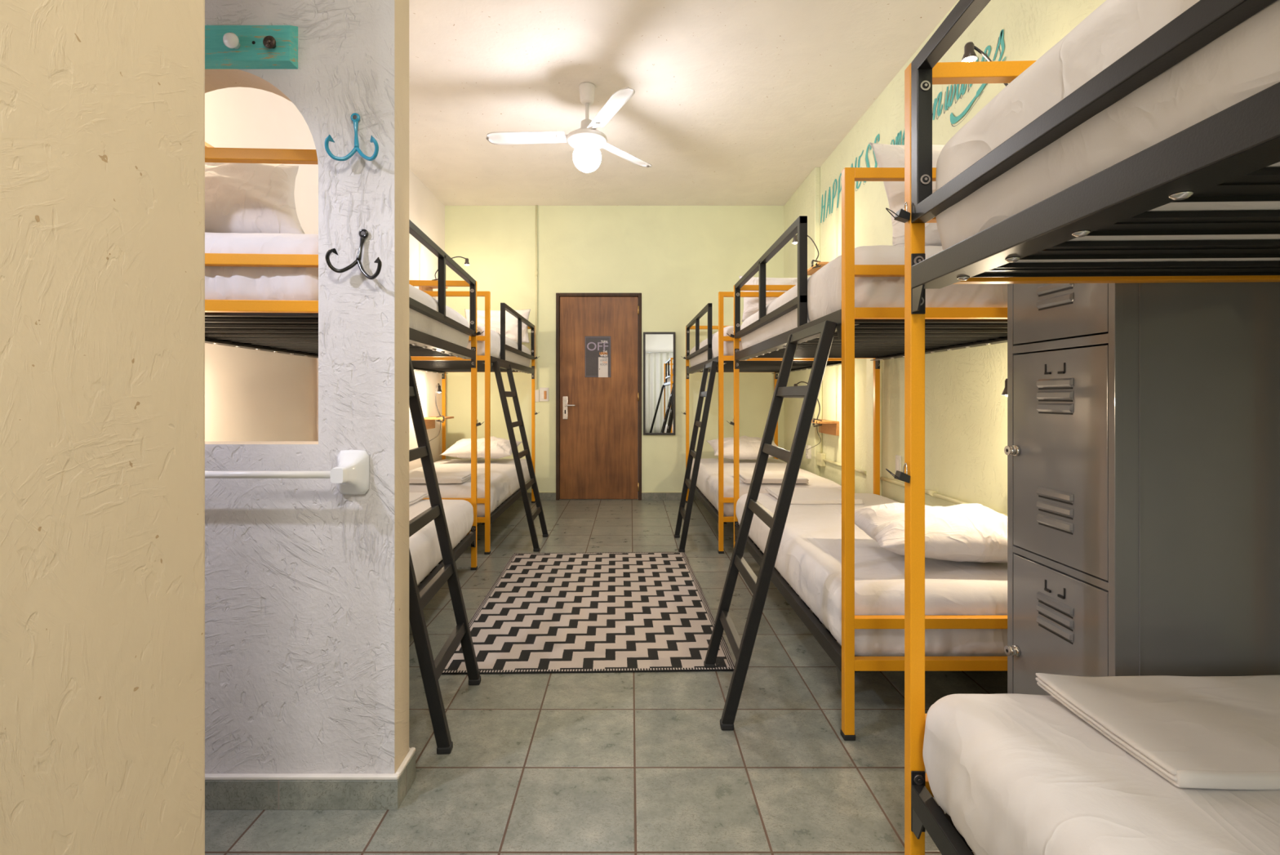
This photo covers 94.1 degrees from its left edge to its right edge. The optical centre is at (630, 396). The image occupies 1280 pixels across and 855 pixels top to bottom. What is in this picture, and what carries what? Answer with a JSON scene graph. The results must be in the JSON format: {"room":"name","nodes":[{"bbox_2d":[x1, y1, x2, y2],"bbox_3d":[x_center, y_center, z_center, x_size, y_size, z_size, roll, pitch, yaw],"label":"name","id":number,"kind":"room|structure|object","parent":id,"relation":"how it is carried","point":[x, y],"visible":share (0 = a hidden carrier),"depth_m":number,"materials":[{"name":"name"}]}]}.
{"room":"dormitory","nodes":[
{"label":"dormitory","id":0,"kind":"room"},
{"bbox_2d":[0,0,204,854],"bbox_3d":[-0.733,-0.465,-1.833,0.134,3.137,5.535,0,0,0],"label":"wall","id":1,"kind":"structure","parent":0,"point":[102,102],"depth_m":0.75,"materials":[{"name":"beige paint"}]},
{"bbox_2d":[204,0,408,773],"bbox_3d":[-1.308,-0.465,1.658,1.345,3.137,0.106,0,0,0],"label":"wall","id":2,"kind":"structure","parent":0,"point":[307,581],"depth_m":1.60,"materials":[{"name":"white paint"}]},
{"bbox_2d":[204,25,297,69],"bbox_3d":[-1.112,-0.939,1.577,0.432,0.114,0.057,0,0,0],"label":"board","id":3,"kind":"object","parent":2,"relation":"attached to","point":[226,46],"visible":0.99,"depth_m":1.58,"materials":[{"name":"teal paint"}]},
{"bbox_2d":[204,449,369,494],"bbox_3d":[-1.045,0.203,1.562,0.686,0.120,0.085,0,0,0],"label":"towel bar","id":4,"kind":"object","parent":2,"relation":"attached to","point":[351,474],"visible":0.55,"depth_m":1.55,"materials":[{"name":"white ceramic"}]},
{"bbox_2d":[204,746,415,809],"bbox_3d":[-1.302,1.059,1.658,1.359,0.090,0.134,0,0,0],"label":"baseboard","id":5,"kind":"structure","parent":2,"relation":"attached to","point":[223,791],"depth_m":1.59,"materials":[{"name":"tile"}]},
{"bbox_2d":[324,112,378,160],"bbox_3d":[-0.727,-0.691,1.571,0.141,0.140,0.068,0,0,0],"label":"wall hook","id":6,"kind":"object","parent":2,"relation":"attached to","point":[355,117],"visible":1,"depth_m":1.57,"materials":[{"name":"blue paint"}]},
{"bbox_2d":[324,228,382,279],"bbox_3d":[-0.722,-0.378,1.571,0.151,0.142,0.068,0,0,0],"label":"wall hook","id":7,"kind":"object","parent":2,"relation":"attached to","point":[363,233],"visible":1,"depth_m":1.57,"materials":[{"name":"black paint"}]},
{"bbox_2d":[204,86,444,470],"bbox_3d":[-2.056,-0.465,0.875,0.150,3.137,10.950,0,0,0],"label":"wall","id":8,"kind":"structure","parent":0,"point":[251,394],"depth_m":3.33,"materials":[{"name":"beige paint"}]},
{"bbox_2d":[204,142,214,147],"bbox_3d":[-1.896,-1.026,2.550,0.170,0.116,0.400,0,0,0],"label":"wall shelf","id":9,"kind":"object","parent":8,"relation":"attached to","point":[206,144],"visible":0.02,"depth_m":2.55,"materials":[{"name":"brown wood"}]},
{"bbox_2d":[419,286,448,297],"bbox_3d":[-1.896,-1.026,5.740,0.170,0.116,0.320,0,0,0],"label":"wall shelf","id":10,"kind":"object","parent":8,"relation":"attached to","point":[422,288],"visible":0.32,"depth_m":5.76,"materials":[{"name":"brown wood"}]},
{"bbox_2d":[432,256,470,279],"bbox_3d":[-1.694,-1.179,5.604,0.353,0.284,0.054,0,0,-6],"label":"reading lamp","id":11,"kind":"object","parent":10,"relation":"attached to","point":[466,263],"visible":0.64,"depth_m":5.61,"materials":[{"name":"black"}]},
{"bbox_2d":[423,416,453,429],"bbox_3d":[-1.876,0.259,5.795,0.210,0.116,0.350,0,0,0],"label":"wall shelf","id":12,"kind":"object","parent":8,"relation":"attached to","point":[429,421],"visible":0.66,"depth_m":5.77,"materials":[{"name":"brown wood"}]},
{"bbox_2d":[430,383,444,440],"bbox_3d":[-1.826,0.163,5.635,0.113,0.567,0.299,0,0,-37],"label":"reading lamp","id":13,"kind":"object","parent":12,"relation":"attached to","point":[438,390],"visible":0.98,"depth_m":5.63,"materials":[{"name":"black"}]},
{"bbox_2d":[204,499,1007,854],"bbox_3d":[-0.150,1.154,0.875,3.961,0.100,11.250,0,0,0],"label":"floor","id":14,"kind":"structure","parent":0,"point":[630,762],"depth_m":1.85,"materials":[{"name":"tile"}]},
{"bbox_2d":[204,146,477,592],"bbox_3d":[-1.413,0.184,2.772,0.966,1.839,2.051,0,0,-3],"label":"bunk bed","id":15,"kind":"object","parent":14,"relation":"on","point":[291,327],"visible":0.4,"depth_m":2.41,"materials":[{"name":"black metal"}]},
{"bbox_2d":[204,231,469,347],"bbox_3d":[-1.413,-0.392,2.772,0.903,0.263,1.983,0,0,-3],"label":"mattress","id":16,"kind":"object","parent":15,"relation":"on","point":[221,282],"visible":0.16,"depth_m":1.81,"materials":[{"name":"white fabric"}]},
{"bbox_2d":[204,162,305,234],"bbox_3d":[-1.540,-0.694,2.059,0.929,0.348,0.284,0,0,-5],"label":"pillow","id":17,"kind":"object","parent":16,"relation":"on","point":[240,197],"visible":0.3,"depth_m":1.97,"materials":[{"name":"white fabric"}]},
{"bbox_2d":[408,498,473,585],"bbox_3d":[-1.413,0.750,2.772,0.964,0.253,1.988,0,0,-3],"label":"mattress","id":18,"kind":"object","parent":15,"relation":"on","point":[424,544],"visible":0.1,"depth_m":3.04,"materials":[{"name":"white fabric"}]},
{"bbox_2d":[408,492,428,505],"bbox_3d":[-1.491,0.613,3.548,0.468,0.036,0.344,0,0,0],"label":"sheet","id":19,"kind":"object","parent":18,"relation":"on","point":[414,497],"visible":0.17,"depth_m":3.59,"materials":[{"name":"fabric"}]},
{"bbox_2d":[475,419,483,426],"bbox_3d":[-0.957,0.169,3.794,0.050,0.044,0.024,0,0,0],"label":"binder clip","id":20,"kind":"object","parent":15,"relation":"attached to","point":[477,424],"visible":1,"depth_m":3.78,"materials":[{"name":"metal"}]},
{"bbox_2d":[475,328,484,335],"bbox_3d":[-0.957,-0.409,3.794,0.050,0.044,0.024,0,0,0],"label":"binder clip","id":21,"kind":"object","parent":15,"relation":"attached to","point":[477,333],"visible":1,"depth_m":3.78,"materials":[{"name":"metal"}]},
{"bbox_2d":[408,351,480,754],"bbox_3d":[-0.731,0.426,2.067,0.326,1.356,0.476,0,0,-3],"label":"ladder","id":22,"kind":"object","parent":14,"relation":"on","point":[431,669],"visible":0.67,"depth_m":2.14,"materials":[{"name":"black metal"}]},
{"bbox_2d":[410,291,535,554],"bbox_3d":[-1.471,0.184,5.181,0.966,1.839,2.051,0,0,0],"label":"bunk bed","id":23,"kind":"object","parent":14,"relation":"on","point":[442,365],"visible":0.48,"depth_m":4.67,"materials":[{"name":"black metal"}]},
{"bbox_2d":[408,457,530,516],"bbox_3d":[-1.471,0.749,5.181,0.965,0.254,1.982,0,0,0],"label":"mattress","id":24,"kind":"object","parent":23,"relation":"on","point":[504,482],"visible":0.46,"depth_m":4.76,"materials":[{"name":"white fabric"}]},
{"bbox_2d":[408,470,471,483],"bbox_3d":[-1.457,0.608,4.488,0.495,0.044,0.424,0,0,0],"label":"sheet","id":25,"kind":"object","parent":24,"relation":"on","point":[415,477],"visible":0.66,"depth_m":4.38,"materials":[{"name":"fabric"}]},
{"bbox_2d":[440,435,521,458],"bbox_3d":[-1.430,0.493,5.760,0.680,0.203,0.461,0,0,3],"label":"pillow","id":26,"kind":"object","parent":24,"relation":"on","point":[500,447],"visible":0.77,"depth_m":5.59,"materials":[{"name":"white fabric"}]},
{"bbox_2d":[466,324,530,366],"bbox_3d":[-1.472,-0.392,5.181,0.903,0.263,1.985,0,0,0],"label":"mattress","id":27,"kind":"object","parent":23,"relation":"on","point":[512,357],"visible":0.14,"depth_m":4.63,"materials":[{"name":"white fabric"}]},
{"bbox_2d":[464,309,530,342],"bbox_3d":[-1.360,-0.716,6.051,0.680,0.352,0.166,0,0,0],"label":"pillow","id":28,"kind":"object","parent":27,"relation":"on","point":[511,322],"visible":0.44,"depth_m":6.00,"materials":[{"name":"white fabric"}]},
{"bbox_2d":[492,360,548,551],"bbox_3d":[-0.817,0.426,4.470,0.334,1.356,0.476,0,0,0],"label":"ladder","id":29,"kind":"object","parent":14,"relation":"on","point":[531,517],"visible":1,"depth_m":4.30,"materials":[{"name":"black metal"}]},
{"bbox_2d":[441,551,734,674],"bbox_3d":[-0.196,1.100,3.283,1.205,0.008,1.811,0,0,-1],"label":"rug","id":30,"kind":"object","parent":14,"relation":"on","point":[600,611],"visible":0.96,"depth_m":2.95,"materials":[{"name":"fabric"}]},
{"bbox_2d":[674,360,717,551],"bbox_3d":[0.478,0.426,4.449,0.275,1.356,0.476,0,0,0],"label":"ladder","id":31,"kind":"object","parent":14,"relation":"on","point":[691,484],"visible":1,"depth_m":4.22,"materials":[{"name":"black metal"}]},
{"bbox_2d":[685,291,841,553],"bbox_3d":[1.077,0.184,5.213,0.966,1.839,2.051,0,0,-1],"label":"bunk bed","id":32,"kind":"object","parent":14,"relation":"on","point":[725,363],"visible":0.48,"depth_m":4.54,"materials":[{"name":"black metal"}]},
{"bbox_2d":[689,325,742,366],"bbox_3d":[1.077,-0.393,5.213,0.906,0.264,1.984,0,0,-1],"label":"mattress","id":33,"kind":"object","parent":32,"relation":"on","point":[728,346],"visible":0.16,"depth_m":4.53,"materials":[{"name":"white fabric"}]},
{"bbox_2d":[738,275,797,321],"bbox_3d":[1.141,-0.716,4.375,0.683,0.350,0.184,0,0,-6],"label":"pillow","id":34,"kind":"object","parent":33,"relation":"on","point":[751,304],"visible":0.2,"depth_m":4.33,"materials":[{"name":"white fabric"}]},
{"bbox_2d":[689,457,841,515],"bbox_3d":[1.078,0.750,5.213,0.962,0.253,1.985,0,0,-1],"label":"mattress","id":35,"kind":"object","parent":32,"relation":"on","point":[707,482],"visible":0.38,"depth_m":4.73,"materials":[{"name":"white fabric"}]},
{"bbox_2d":[706,435,777,459],"bbox_3d":[1.100,0.490,5.730,0.680,0.214,0.459,0,0,-2],"label":"pillow","id":36,"kind":"object","parent":35,"relation":"on","point":[749,446],"visible":0.56,"depth_m":5.56,"materials":[{"name":"white fabric"}]},
{"bbox_2d":[739,470,808,483],"bbox_3d":[1.049,0.606,4.498,0.464,0.045,0.444,0,0,0],"label":"sheet","id":37,"kind":"object","parent":35,"relation":"on","point":[769,477],"visible":0.56,"depth_m":4.35,"materials":[{"name":"fabric"}]},
{"bbox_2d":[703,320,836,729],"bbox_3d":[0.491,0.426,2.205,0.384,1.356,0.476,0,0,0],"label":"ladder","id":38,"kind":"object","parent":14,"relation":"on","point":[742,649],"visible":1,"depth_m":1.99,"materials":[{"name":"black metal"}]},
{"bbox_2d":[733,167,1007,740],"bbox_3d":[1.165,0.184,2.936,0.966,1.839,2.051,0,0,0],"label":"bunk bed","id":39,"kind":"object","parent":14,"relation":"on","point":[877,333],"visible":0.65,"depth_m":1.94,"materials":[{"name":"orange metal"}]},
{"bbox_2d":[735,493,1007,656],"bbox_3d":[1.164,0.745,2.937,0.963,0.263,1.986,0,0,0],"label":"mattress","id":40,"kind":"object","parent":39,"relation":"on","point":[809,557],"visible":0.42,"depth_m":2.08,"materials":[{"name":"white fabric"}]},
{"bbox_2d":[764,486,864,504],"bbox_3d":[1.101,0.601,3.623,0.469,0.036,0.454,0,0,0],"label":"sheet","id":41,"kind":"object","parent":40,"relation":"on","point":[801,495],"visible":0.76,"depth_m":3.54,"materials":[{"name":"fabric"}]},
{"bbox_2d":[840,502,1007,562],"bbox_3d":[1.215,0.514,2.275,0.680,0.186,0.469,0,0,3],"label":"pillow","id":42,"kind":"object","parent":40,"relation":"on","point":[974,531],"visible":0.76,"depth_m":2.12,"materials":[{"name":"white fabric"}]},
{"bbox_2d":[741,244,1007,349],"bbox_3d":[1.164,-0.392,2.936,0.904,0.263,1.982,0,0,0],"label":"mattress","id":43,"kind":"object","parent":39,"relation":"on","point":[824,286],"visible":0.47,"depth_m":1.96,"materials":[{"name":"white fabric"}]},
{"bbox_2d":[868,142,944,245],"bbox_3d":[1.200,-0.714,2.099,0.701,0.454,0.197,0,0,-8],"label":"pillow","id":44,"kind":"object","parent":43,"relation":"on","point":[886,155],"visible":0.09,"depth_m":2.04,"materials":[{"name":"white fabric"}]},
{"bbox_2d":[904,0,1279,854],"bbox_3d":[1.061,0.184,0.305,0.966,1.839,2.051,0,0,2],"label":"bunk bed","id":45,"kind":"object","parent":14,"relation":"on","point":[1225,156],"visible":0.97,"depth_m":1.04,"materials":[{"name":"black metal"}]},
{"bbox_2d":[885,201,910,222],"bbox_3d":[0.590,-0.409,1.321,0.050,0.044,0.024,0,0,0],"label":"binder clip","id":46,"kind":"object","parent":45,"relation":"attached to","point":[902,215],"visible":1,"depth_m":1.31,"materials":[{"name":"metal"}]},
{"bbox_2d":[885,462,910,483],"bbox_3d":[0.590,0.169,1.321,0.050,0.044,0.024,0,0,0],"label":"reading lamp","id":47,"kind":"object","parent":45,"relation":"attached to","point":[900,475],"visible":1,"depth_m":1.31,"materials":[{"name":"metal"}]},
{"bbox_2d":[922,693,1279,854],"bbox_3d":[1.059,0.742,0.305,0.964,0.269,1.985,0,0,2],"label":"mattress","id":48,"kind":"object","parent":45,"relation":"on","point":[1013,773],"visible":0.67,"depth_m":0.96,"materials":[{"name":"white fabric"}]},
{"bbox_2d":[1035,672,1279,789],"bbox_3d":[1.175,0.595,1.085,0.660,0.036,0.329,0,0,0],"label":"sheet","id":49,"kind":"object","parent":48,"relation":"on","point":[1193,731],"visible":1,"depth_m":1.08,"materials":[{"name":"fabric"}]},
{"bbox_2d":[935,0,1279,262],"bbox_3d":[1.061,-0.416,0.305,0.904,0.310,1.984,0,0,2],"label":"mattress","id":50,"kind":"object","parent":45,"relation":"on","point":[1242,62],"visible":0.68,"depth_m":0.82,"materials":[{"name":"white fabric"}]},
{"bbox_2d":[1004,281,1279,695],"bbox_3d":[1.345,0.184,1.574,0.510,1.840,0.396,0,0,0],"label":"locker","id":51,"kind":"object","parent":14,"relation":"on","point":[1142,450],"visible":0.65,"depth_m":1.38,"materials":[{"name":"grey metal"}]},
{"bbox_2d":[444,205,783,491],"bbox_3d":[-0.150,-0.465,6.425,3.961,3.137,0.150,0,0,0],"label":"wall","id":52,"kind":"structure","parent":0,"point":[679,259],"depth_m":6.35,"materials":[{"name":"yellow paint"}]},
{"bbox_2d":[535,204,537,389],"bbox_3d":[-1.002,-1.054,6.339,0.028,1.957,0.028,0,0,0],"label":"conduit pipe","id":53,"kind":"object","parent":52,"relation":"attached to","point":[536,206],"visible":0.99,"depth_m":6.33,"materials":[{"name":"beige plastic"}]},
{"bbox_2d":[535,390,539,401],"bbox_3d":[-1.000,-0.006,6.344,0.055,0.125,0.012,0,0,0],"label":"light switch","id":54,"kind":"object","parent":52,"relation":"attached to","point":[537,392],"visible":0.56,"depth_m":6.34,"materials":[{"name":"white plastic"}]},
{"bbox_2d":[539,387,548,400],"bbox_3d":[-0.921,-0.020,6.336,0.095,0.145,0.028,0,0,0],"label":"light switch","id":55,"kind":"object","parent":52,"relation":"attached to","point":[544,392],"visible":1,"depth_m":6.33,"materials":[{"name":"white plastic"}]},
{"bbox_2d":[555,293,641,500],"bbox_3d":[-0.340,0.002,6.390,0.912,2.205,0.201,0,0,0],"label":"door","id":56,"kind":"structure","parent":52,"relation":"in","point":[598,420],"depth_m":6.35,"materials":[{"name":"brown wood"}]},
{"bbox_2d":[585,336,610,377],"bbox_3d":[-0.350,-0.423,6.350,0.276,0.439,0.008,0,0,0],"label":"poster","id":57,"kind":"object","parent":56,"relation":"attached to","point":[597,348],"visible":1,"depth_m":6.35,"materials":[{"name":"grey paper"}]},
{"bbox_2d":[508,491,703,500],"bbox_3d":[-0.174,1.059,6.343,3.613,0.090,0.014,0,0,0],"label":"baseboard","id":58,"kind":"structure","parent":52,"relation":"attached to","point":[544,495],"depth_m":6.33,"materials":[{"name":"tile"}]},
{"bbox_2d":[643,332,675,435],"bbox_3d":[0.303,-0.137,6.331,0.340,1.092,0.022,0,0,1],"label":"wall mirror","id":59,"kind":"object","parent":52,"relation":"attached to","point":[659,348],"visible":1,"depth_m":6.33,"materials":[{"name":"clear glass"}]},
{"bbox_2d":[408,0,957,205],"bbox_3d":[-0.150,-2.083,0.875,3.961,0.100,11.250,0,0,0],"label":"ceiling","id":60,"kind":"structure","parent":0,"point":[733,102],"depth_m":3.94,"materials":[{"name":"paint"}]},
{"bbox_2d":[486,81,652,172],"bbox_3d":[-0.399,-1.752,3.866,1.112,0.559,1.148,0,0,0],"label":"ceiling fan","id":61,"kind":"object","parent":60,"relation":"hanging from","point":[587,140],"visible":1,"depth_m":3.87,"materials":[{"name":"white metal"}]},
{"bbox_2d":[820,0,1106,514],"bbox_3d":[1.755,-0.465,0.875,0.150,3.137,10.950,0,0,0],"label":"wall","id":62,"kind":"structure","parent":0,"point":[966,408],"depth_m":3.19,"materials":[{"name":"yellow paint"}]},
{"bbox_2d":[783,167,820,475],"bbox_3d":[1.656,-0.465,5.815,0.048,3.137,1.070,0,0,0],"label":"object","id":63,"kind":"structure","parent":62,"relation":"attached to","point":[806,200],"depth_m":5.62,"materials":[{"name":"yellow paint"}]},
{"bbox_2d":[805,444,811,458],"bbox_3d":[1.615,0.504,5.420,0.033,0.120,0.075,0,0,0],"label":"wall outlet","id":64,"kind":"object","parent":62,"relation":"attached to","point":[808,452],"visible":1,"depth_m":5.38,"materials":[{"name":"white plastic"}]},
{"bbox_2d":[807,262,828,275],"bbox_3d":[1.595,-1.026,5.025,0.170,0.116,0.450,0,0,0],"label":"wall shelf","id":65,"kind":"object","parent":62,"relation":"attached to","point":[811,271],"visible":0.16,"depth_m":4.99,"materials":[{"name":"brown wood"}]},
{"bbox_2d":[791,234,821,268],"bbox_3d":[1.420,-1.177,4.810,0.245,0.278,0.054,0,0,-6],"label":"reading lamp","id":66,"kind":"object","parent":65,"relation":"attached to","point":[795,237],"visible":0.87,"depth_m":4.82,"materials":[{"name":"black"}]},
{"bbox_2d":[811,418,839,435],"bbox_3d":[1.595,0.259,5.025,0.170,0.116,0.450,0,0,0],"label":"wall shelf","id":67,"kind":"object","parent":62,"relation":"attached to","point":[829,427],"visible":0.79,"depth_m":4.88,"materials":[{"name":"brown wood"}]},
{"bbox_2d":[793,381,807,386],"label":"reading lamp","id":68,"kind":"object","parent":67,"relation":"attached to","point":[795,384],"depth_m":4.78,"materials":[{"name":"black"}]},
{"bbox_2d":[812,399,822,426],"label":"reading lamp","id":69,"kind":"object","parent":67,"relation":"attached to","point":[813,420],"depth_m":4.82,"materials":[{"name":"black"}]},
{"bbox_2d":[816,382,866,474],"bbox_3d":[1.660,0.204,4.740,0.040,0.800,1.040,0,0,0],"label":"conduit pipe","id":70,"kind":"object","parent":62,"relation":"attached to","point":[820,457],"visible":0.86,"depth_m":5.18,"materials":[{"name":"beige plastic"}]},
{"bbox_2d":[866,358,881,495],"bbox_3d":[1.667,0.344,4.085,0.025,1.520,0.210,0,0,0],"label":"trim","id":71,"kind":"structure","parent":62,"relation":"attached to","point":[869,364],"depth_m":4.11,"materials":[{"name":"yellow paint"}]},
{"bbox_2d":[895,454,901,471],"bbox_3d":[1.673,0.427,3.730,0.013,0.115,0.065,0,0,0],"label":"wall outlet","id":72,"kind":"object","parent":62,"relation":"attached to","point":[898,458],"visible":0.75,"depth_m":3.71,"materials":[{"name":"white plastic"}]},
{"bbox_2d":[820,29,1005,222],"bbox_3d":[1.676,-1.589,3.970,0.005,0.389,2.623,0,0,0],"label":"wall lettering","id":73,"kind":"object","parent":62,"relation":"attached to","point":[953,119],"depth_m":3.23,"materials":[{"name":"teal paint"}]},
{"bbox_2d":[880,475,1007,515],"bbox_3d":[1.667,0.537,2.925,0.031,0.034,2.050,0,0,0],"label":"conduit pipe","id":74,"kind":"object","parent":62,"relation":"attached to","point":[931,492],"visible":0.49,"depth_m":3.24,"materials":[{"name":"beige plastic"}]},
{"bbox_3d":[1.595,0.259,2.225,0.170,0.116,0.350,0,0,0],"label":"wall shelf","id":75,"kind":"object","parent":62,"relation":"attached to","visible":0},
{"bbox_2d":[1001,378,1007,396],"bbox_3d":[1.473,0.081,2.182,0.204,0.333,0.054,0,0,14],"label":"reading lamp","id":76,"kind":"object","parent":75,"relation":"attached to","point":[1005,390],"visible":0.09,"depth_m":2.20,"materials":[{"name":"beige"}]},
{"bbox_3d":[1.595,-1.026,2.225,0.170,0.116,0.350,0,0,0],"label":"wall shelf","id":77,"kind":"object","parent":62,"relation":"attached to","visible":0},
{"bbox_2d":[960,41,1008,86],"bbox_3d":[1.394,-1.167,2.180,0.355,0.258,0.054,0,0,4],"label":"reading lamp","id":78,"kind":"object","parent":77,"relation":"attached to","point":[970,55],"visible":0.38,"depth_m":2.18,"materials":[{"name":"beige metal"}]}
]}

